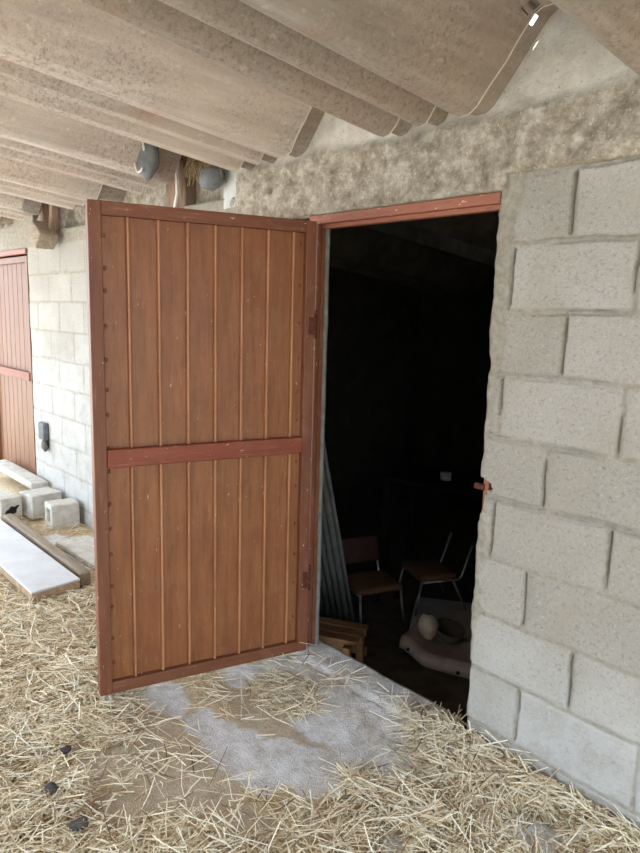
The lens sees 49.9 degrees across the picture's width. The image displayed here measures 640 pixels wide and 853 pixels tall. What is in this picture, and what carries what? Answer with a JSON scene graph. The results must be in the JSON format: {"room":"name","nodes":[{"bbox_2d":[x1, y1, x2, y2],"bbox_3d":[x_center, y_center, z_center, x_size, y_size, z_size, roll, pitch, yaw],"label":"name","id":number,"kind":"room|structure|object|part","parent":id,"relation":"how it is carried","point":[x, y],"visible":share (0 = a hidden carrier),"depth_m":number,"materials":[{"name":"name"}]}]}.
{"room":"farm building","nodes":[
{"label":"farm building","id":0,"kind":"room"},
{"bbox_2d":[0,165,223,258],"bbox_3d":[-1.511,-0.472,4.643,0.100,2.470,3.690,-7,12,-41],"label":"wall","id":1,"kind":"structure","parent":0,"point":[157,196],"depth_m":3.85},
{"bbox_2d":[0,471,579,852],"bbox_3d":[-2.245,1.204,2.554,4.089,0.464,11.000,-7,12,-41],"label":"ground","id":2,"kind":"structure","parent":0,"point":[291,756],"depth_m":2.38,"materials":[{"name":"grey concrete"}]},
{"bbox_2d":[0,489,21,520],"bbox_3d":[-2.231,0.556,4.829,0.308,0.174,0.153,10,12,41],"label":"concrete block","id":3,"kind":"object","parent":2,"relation":"on","point":[10,502],"visible":0.79,"depth_m":4.74,"materials":[{"name":"grey concrete"}]},
{"bbox_2d":[19,486,61,519],"bbox_3d":[-1.994,0.545,4.908,0.204,0.175,0.224,10,12,40],"label":"concrete block","id":4,"kind":"object","parent":2,"relation":"on","point":[33,500],"visible":0.64,"depth_m":4.82,"materials":[{"name":"grey concrete"}]},
{"bbox_2d":[45,498,79,530],"bbox_3d":[-1.759,0.595,4.695,0.192,0.173,0.152,-6,12,-37],"label":"concrete block","id":5,"kind":"object","parent":2,"relation":"on","point":[59,513],"visible":0.98,"depth_m":4.64,"materials":[{"name":"grey concrete"}]},
{"bbox_2d":[60,745,70,753],"bbox_3d":[-0.848,1.079,2.296,0.032,0.023,0.042,6,10,23],"label":"stone","id":6,"kind":"object","parent":2,"relation":"on","point":[66,749],"visible":0.94,"depth_m":2.29,"materials":[{"name":"grey stone"}]},
{"bbox_2d":[55,535,94,569],"bbox_3d":[-1.365,0.766,4.160,0.224,0.040,0.622,-7,13,-43],"label":"paving slab","id":7,"kind":"object","parent":2,"relation":"on","point":[80,548],"visible":0.43,"depth_m":4.20,"materials":[{"name":"concrete"}]},
{"bbox_2d":[0,489,639,852],"bbox_3d":[-1.175,0.904,3.084,1.853,0.139,4.910,-7,12,-41],"label":"straw","id":8,"kind":"object","parent":2,"relation":"on","point":[475,788],"visible":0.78,"depth_m":2.15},
{"bbox_2d":[0,519,79,601],"bbox_3d":[-1.803,0.745,4.028,0.250,0.080,1.400,-7,12,-41],"label":"board","id":9,"kind":"object","parent":8,"relation":"on","point":[29,568],"visible":0.99,"depth_m":3.72,"materials":[{"name":"white wood"}]},
{"bbox_2d":[3,513,90,585],"bbox_3d":[-1.692,0.723,4.181,0.063,0.079,1.341,-6,12,-40],"label":"plank","id":10,"kind":"object","parent":8,"relation":"on","point":[57,554],"visible":0.81,"depth_m":4.04,"materials":[{"name":"brown wood"}]},
{"bbox_2d":[44,782,57,795],"bbox_3d":[-0.821,1.107,2.099,0.040,0.036,0.053,-7,12,-41],"label":"stone","id":11,"kind":"object","parent":8,"relation":"on","point":[52,787],"visible":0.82,"depth_m":2.08,"materials":[{"name":"grey stone"}]},
{"bbox_2d":[69,816,88,830],"bbox_3d":[-0.687,1.134,1.960,0.055,0.032,0.040,0,9,-9],"label":"stone","id":12,"kind":"object","parent":8,"relation":"on","point":[74,826],"visible":0.97,"depth_m":1.95,"materials":[{"name":"grey stone"}]},
{"bbox_2d":[0,8,639,830],"bbox_3d":[-0.971,-0.318,4.003,0.229,2.464,12.150,-7,12,-41],"label":"wall","id":13,"kind":"structure","parent":0,"point":[555,655],"depth_m":2.06,"materials":[{"name":"concrete"}]},
{"bbox_2d":[0,248,27,257],"bbox_3d":[-2.488,-0.485,5.612,0.095,1.830,0.965,-7,12,-41],"label":"trim","id":14,"kind":"structure","parent":13,"relation":"attached to","point":[24,251],"depth_m":5.27,"materials":[{"name":"red paint"}]},
{"bbox_2d":[0,256,36,474],"bbox_3d":[-2.504,-0.459,5.605,0.042,1.780,0.930,-7,12,-41],"label":"metal door","id":15,"kind":"structure","parent":13,"relation":"in","point":[17,426],"depth_m":5.56,"materials":[{"name":"red paint"}]},
{"bbox_3d":[-2.478,-1.315,5.467,0.034,0.046,0.840,-7,12,-41],"label":"rail","id":16,"kind":"part","parent":15,"relation":"part of","materials":[{"name":"metal"}]},
{"bbox_2d":[0,459,47,488],"bbox_3d":[-2.386,0.370,5.432,0.133,0.054,0.952,-7,12,-41],"label":"door sill","id":17,"kind":"structure","parent":13,"relation":"attached to","point":[25,477],"depth_m":5.29,"materials":[{"name":"concrete"}]},
{"bbox_2d":[38,422,48,451],"bbox_3d":[-2.052,0.079,5.109,0.052,0.222,0.110,-7,12,-41],"label":"junction box","id":18,"kind":"object","parent":13,"relation":"attached to","point":[43,430],"visible":1,"depth_m":5.08,"materials":[{"name":"grey plastic"}]},
{"bbox_2d":[166,155,195,207],"bbox_3d":[-0.697,-1.273,3.519,0.110,0.400,0.190,-7,12,-41],"label":"trim","id":19,"kind":"structure","parent":13,"relation":"on","point":[187,195],"depth_m":3.45,"materials":[{"name":"brown wood"}]},
{"bbox_2d":[85,199,317,695],"bbox_3d":[-0.416,0.102,2.635,0.874,1.783,0.058,-3,11,-28],"label":"wooden door","id":20,"kind":"structure","parent":13,"relation":"in","point":[202,324],"depth_m":2.61,"materials":[{"name":"paint"}]},
{"bbox_3d":[-0.402,-0.756,2.495,0.771,0.046,0.048,-3,11,-28],"label":"rail","id":21,"kind":"part","parent":20,"relation":"part of","materials":[{"name":"brown wood"}]},
{"bbox_3d":[-0.448,0.958,2.777,0.771,0.046,0.048,-3,11,-28],"label":"rail","id":22,"kind":"part","parent":20,"relation":"part of","materials":[{"name":"brown wood"}]},
{"bbox_2d":[223,169,237,208],"bbox_3d":[-0.363,-1.125,3.168,0.120,0.260,0.130,-7,12,-41],"label":"trim","id":23,"kind":"structure","parent":13,"relation":"attached to","point":[229,188],"depth_m":3.14,"materials":[{"name":"grey paint"}]},
{"bbox_2d":[315,229,330,644],"bbox_3d":[-0.052,0.070,2.960,0.024,1.845,0.210,-7,12,-41],"label":"trim","id":24,"kind":"structure","parent":13,"relation":"attached to","point":[327,248],"depth_m":2.87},
{"bbox_2d":[306,192,501,719],"bbox_3d":[0.255,0.119,2.579,0.050,1.820,0.904,-7,12,-41],"label":"trim","id":25,"kind":"structure","parent":13,"relation":"attached to","point":[488,202],"depth_m":2.73,"materials":[{"name":"red paint"}]},
{"bbox_2d":[0,0,639,225],"bbox_3d":[-1.691,-1.221,1.233,4.800,0.755,8.189,-7,12,-41],"label":"roof","id":26,"kind":"structure","parent":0,"point":[232,85],"depth_m":2.04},
{"bbox_2d":[29,203,58,249],"bbox_3d":[-1.840,-1.439,4.556,0.143,0.518,0.260,-7,12,-41],"label":"timber offcut","id":27,"kind":"object","parent":26,"relation":"hanging from","point":[43,232],"visible":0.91,"depth_m":4.54,"materials":[{"name":"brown wood"}]},
{"bbox_2d":[134,141,159,179],"bbox_3d":[-0.790,-1.233,3.138,0.090,0.206,0.151,-7,12,-41],"label":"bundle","id":28,"kind":"object","parent":26,"relation":"hanging from","point":[148,160],"visible":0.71,"depth_m":3.10,"materials":[{"name":"fabric"}]},
{"bbox_3d":[-0.819,-1.226,3.111,0.010,0.153,0.101,-7,12,-41],"label":"cord","id":29,"kind":"part","parent":28,"relation":"part of","materials":[{"name":"white fabric"}]},
{"bbox_2d":[173,161,179,207],"bbox_3d":[-0.710,-1.276,3.415,0.023,0.406,0.092,-5,11,-33],"label":"rope","id":30,"kind":"object","parent":26,"relation":"hanging from","point":[177,169],"visible":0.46,"depth_m":3.42,"materials":[{"name":"beige fabric"}]},
{"bbox_2d":[181,157,226,186],"bbox_3d":[-0.542,-1.215,3.195,0.098,0.185,0.343,-7,12,-41],"label":"nest","id":31,"kind":"object","parent":26,"relation":"attached to","point":[194,162],"visible":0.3,"depth_m":3.22,"materials":[{"name":"plant"}]},
{"bbox_2d":[199,165,224,190],"bbox_3d":[-0.496,-1.138,3.150,0.097,0.110,0.146,-7,12,-41],"label":"bundle","id":32,"kind":"object","parent":31,"relation":"hanging from","point":[210,180],"visible":0.95,"depth_m":3.11,"materials":[{"name":"fabric"}]},
{"bbox_2d":[325,267,420,511],"bbox_3d":[-0.310,-0.313,6.003,3.400,2.600,0.100,-7,12,-41],"label":"wall","id":33,"kind":"structure","parent":0,"point":[372,337],"depth_m":6.64,"materials":[{"name":"paint"}]},
{"bbox_2d":[337,496,479,729],"bbox_3d":[1.251,1.264,4.378,3.580,0.100,5.000,-7,12,-41],"label":"floor","id":34,"kind":"structure","parent":0,"point":[435,521],"depth_m":4.93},
{"bbox_2d":[319,444,354,621],"bbox_3d":[-0.101,0.585,3.830,0.553,1.353,0.446,6,10,26],"label":"sheet","id":35,"kind":"object","parent":34,"relation":"on","point":[335,596],"visible":0.07,"depth_m":3.83,"materials":[{"name":"grey metal"}]},
{"bbox_2d":[319,616,367,662],"bbox_3d":[0.021,1.180,3.683,0.420,0.226,0.304,5,10,20],"label":"wooden crate","id":36,"kind":"object","parent":34,"relation":"on","point":[348,637],"visible":0.49,"depth_m":3.63,"materials":[{"name":"brown wood"}]},
{"bbox_3d":[0.135,1.220,3.505,0.040,0.210,0.040,5,10,20],"label":"post","id":37,"kind":"part","parent":36,"relation":"part of","materials":[{"name":"brown wood"}]},
{"bbox_3d":[0.218,1.186,3.727,0.040,0.210,0.040,5,10,20],"label":"post","id":38,"kind":"part","parent":36,"relation":"part of","materials":[{"name":"brown wood"}]},
{"bbox_2d":[341,535,404,625],"bbox_3d":[0.303,0.971,4.298,0.315,0.460,0.417,-3,10,-24],"label":"chair","id":39,"kind":"object","parent":34,"relation":"on","point":[360,549],"visible":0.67,"depth_m":4.33,"materials":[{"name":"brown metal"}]},
{"bbox_3d":[0.241,1.124,4.097,0.016,0.216,0.058,0,9,-10],"label":"leg","id":40,"kind":"part","parent":39,"relation":"part of","materials":[{"name":"silver metal"}]},
{"bbox_3d":[0.238,0.795,4.429,0.309,0.158,0.072,-3,10,-24],"label":"backrest","id":41,"kind":"part","parent":39,"relation":"part of","materials":[{"name":"brown wood"}]},
{"bbox_3d":[0.320,0.966,4.260,0.299,0.041,0.269,-3,10,-24],"label":"seat","id":42,"kind":"part","parent":39,"relation":"part of","materials":[{"name":"brown wood"}]},
{"bbox_3d":[0.505,1.112,4.213,0.016,0.216,0.058,-6,12,-37],"label":"leg","id":43,"kind":"part","parent":39,"relation":"part of","materials":[{"name":"silver metal"}]},
{"bbox_2d":[379,464,483,568],"bbox_3d":[0.934,0.731,5.050,0.900,0.715,0.500,8,12,36],"label":"table","id":44,"kind":"object","parent":34,"relation":"on","point":[414,475],"visible":0.55,"depth_m":5.10,"materials":[{"name":"black wood"}]},
{"bbox_3d":[0.493,0.722,5.128,0.050,0.685,0.050,8,12,36],"label":"leg","id":45,"kind":"part","parent":44,"relation":"part of","materials":[{"name":"black wood"}]},
{"bbox_3d":[0.733,0.676,5.445,0.050,0.685,0.050,8,12,36],"label":"leg","id":46,"kind":"part","parent":44,"relation":"part of","materials":[{"name":"black wood"}]},
{"bbox_2d":[440,471,451,480],"bbox_3d":[0.907,0.357,4.954,0.083,0.052,0.083,-7,12,-41],"label":"tin","id":47,"kind":"object","parent":44,"relation":"on","point":[444,475],"visible":1,"depth_m":4.92,"materials":[{"name":"grey metal"}]},
{"bbox_3d":[0.907,0.335,4.950,0.083,0.006,0.083,-7,12,-41],"label":"lid","id":48,"kind":"part","parent":47,"relation":"part of","materials":[{"name":"grey metal"}]},
{"bbox_2d":[399,620,471,678],"bbox_3d":[0.713,1.220,3.762,0.489,0.145,0.300,7,11,31],"label":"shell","id":49,"kind":"object","parent":34,"relation":"on","point":[453,659],"visible":0.65,"depth_m":3.74,"materials":[{"name":"pink plastic"}]},
{"bbox_2d":[418,613,438,639],"bbox_3d":[0.604,1.111,3.829,0.099,0.149,0.118,-7,12,-41],"label":"stone","id":50,"kind":"object","parent":49,"relation":"on","point":[427,624],"visible":0.98,"depth_m":3.79,"materials":[{"name":"beige stone"}]},
{"bbox_2d":[436,618,464,643],"bbox_3d":[0.719,1.148,3.825,0.176,0.104,0.172,-7,12,-41],"label":"bowl","id":51,"kind":"object","parent":49,"relation":"on","point":[449,631],"visible":0.89,"depth_m":3.87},
{"bbox_2d":[409,597,471,639],"bbox_3d":[0.967,1.220,4.223,0.802,0.022,0.621,4,10,13],"label":"board","id":52,"kind":"object","parent":34,"relation":"on","point":[440,608],"visible":0.14,"depth_m":4.38,"materials":[{"name":"black wood"}]},
{"bbox_2d":[395,532,473,616],"bbox_3d":[0.736,0.947,4.458,0.399,0.430,0.308,-2,10,-18],"label":"chair","id":53,"kind":"object","parent":52,"relation":"on","point":[428,571],"visible":0.98,"depth_m":4.37,"materials":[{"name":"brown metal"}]},
{"bbox_3d":[0.526,1.034,4.554,0.057,0.211,0.015,1,9,-4],"label":"leg","id":54,"kind":"part","parent":53,"relation":"part of","materials":[{"name":"silver metal"}]},
{"bbox_3d":[0.613,1.080,4.290,0.056,0.211,0.015,-4,11,-32],"label":"leg","id":55,"kind":"part","parent":53,"relation":"part of","materials":[{"name":"silver metal"}]},
{"bbox_3d":[0.702,0.928,4.444,0.262,0.040,0.292,-2,10,-18],"label":"seat","id":56,"kind":"part","parent":53,"relation":"part of","materials":[{"name":"brown wood"}]},
{"bbox_3d":[0.890,1.078,4.381,0.113,0.205,0.016,-1,10,-12],"label":"leg","id":57,"kind":"part","parent":53,"relation":"part of","materials":[{"name":"silver metal"}]},
{"bbox_2d":[329,211,498,294],"bbox_3d":[1.652,-1.178,4.279,4.200,0.784,8.189,-7,12,-41],"label":"ceiling","id":58,"kind":"structure","parent":0,"point":[453,254],"depth_m":5.52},
{"bbox_2d":[412,269,494,513],"bbox_3d":[2.626,-0.129,5.364,0.100,2.600,5.000,-7,12,-41],"label":"wall","id":59,"kind":"structure","parent":0,"point":[454,360],"depth_m":6.75,"materials":[{"name":"paint"}]}
]}

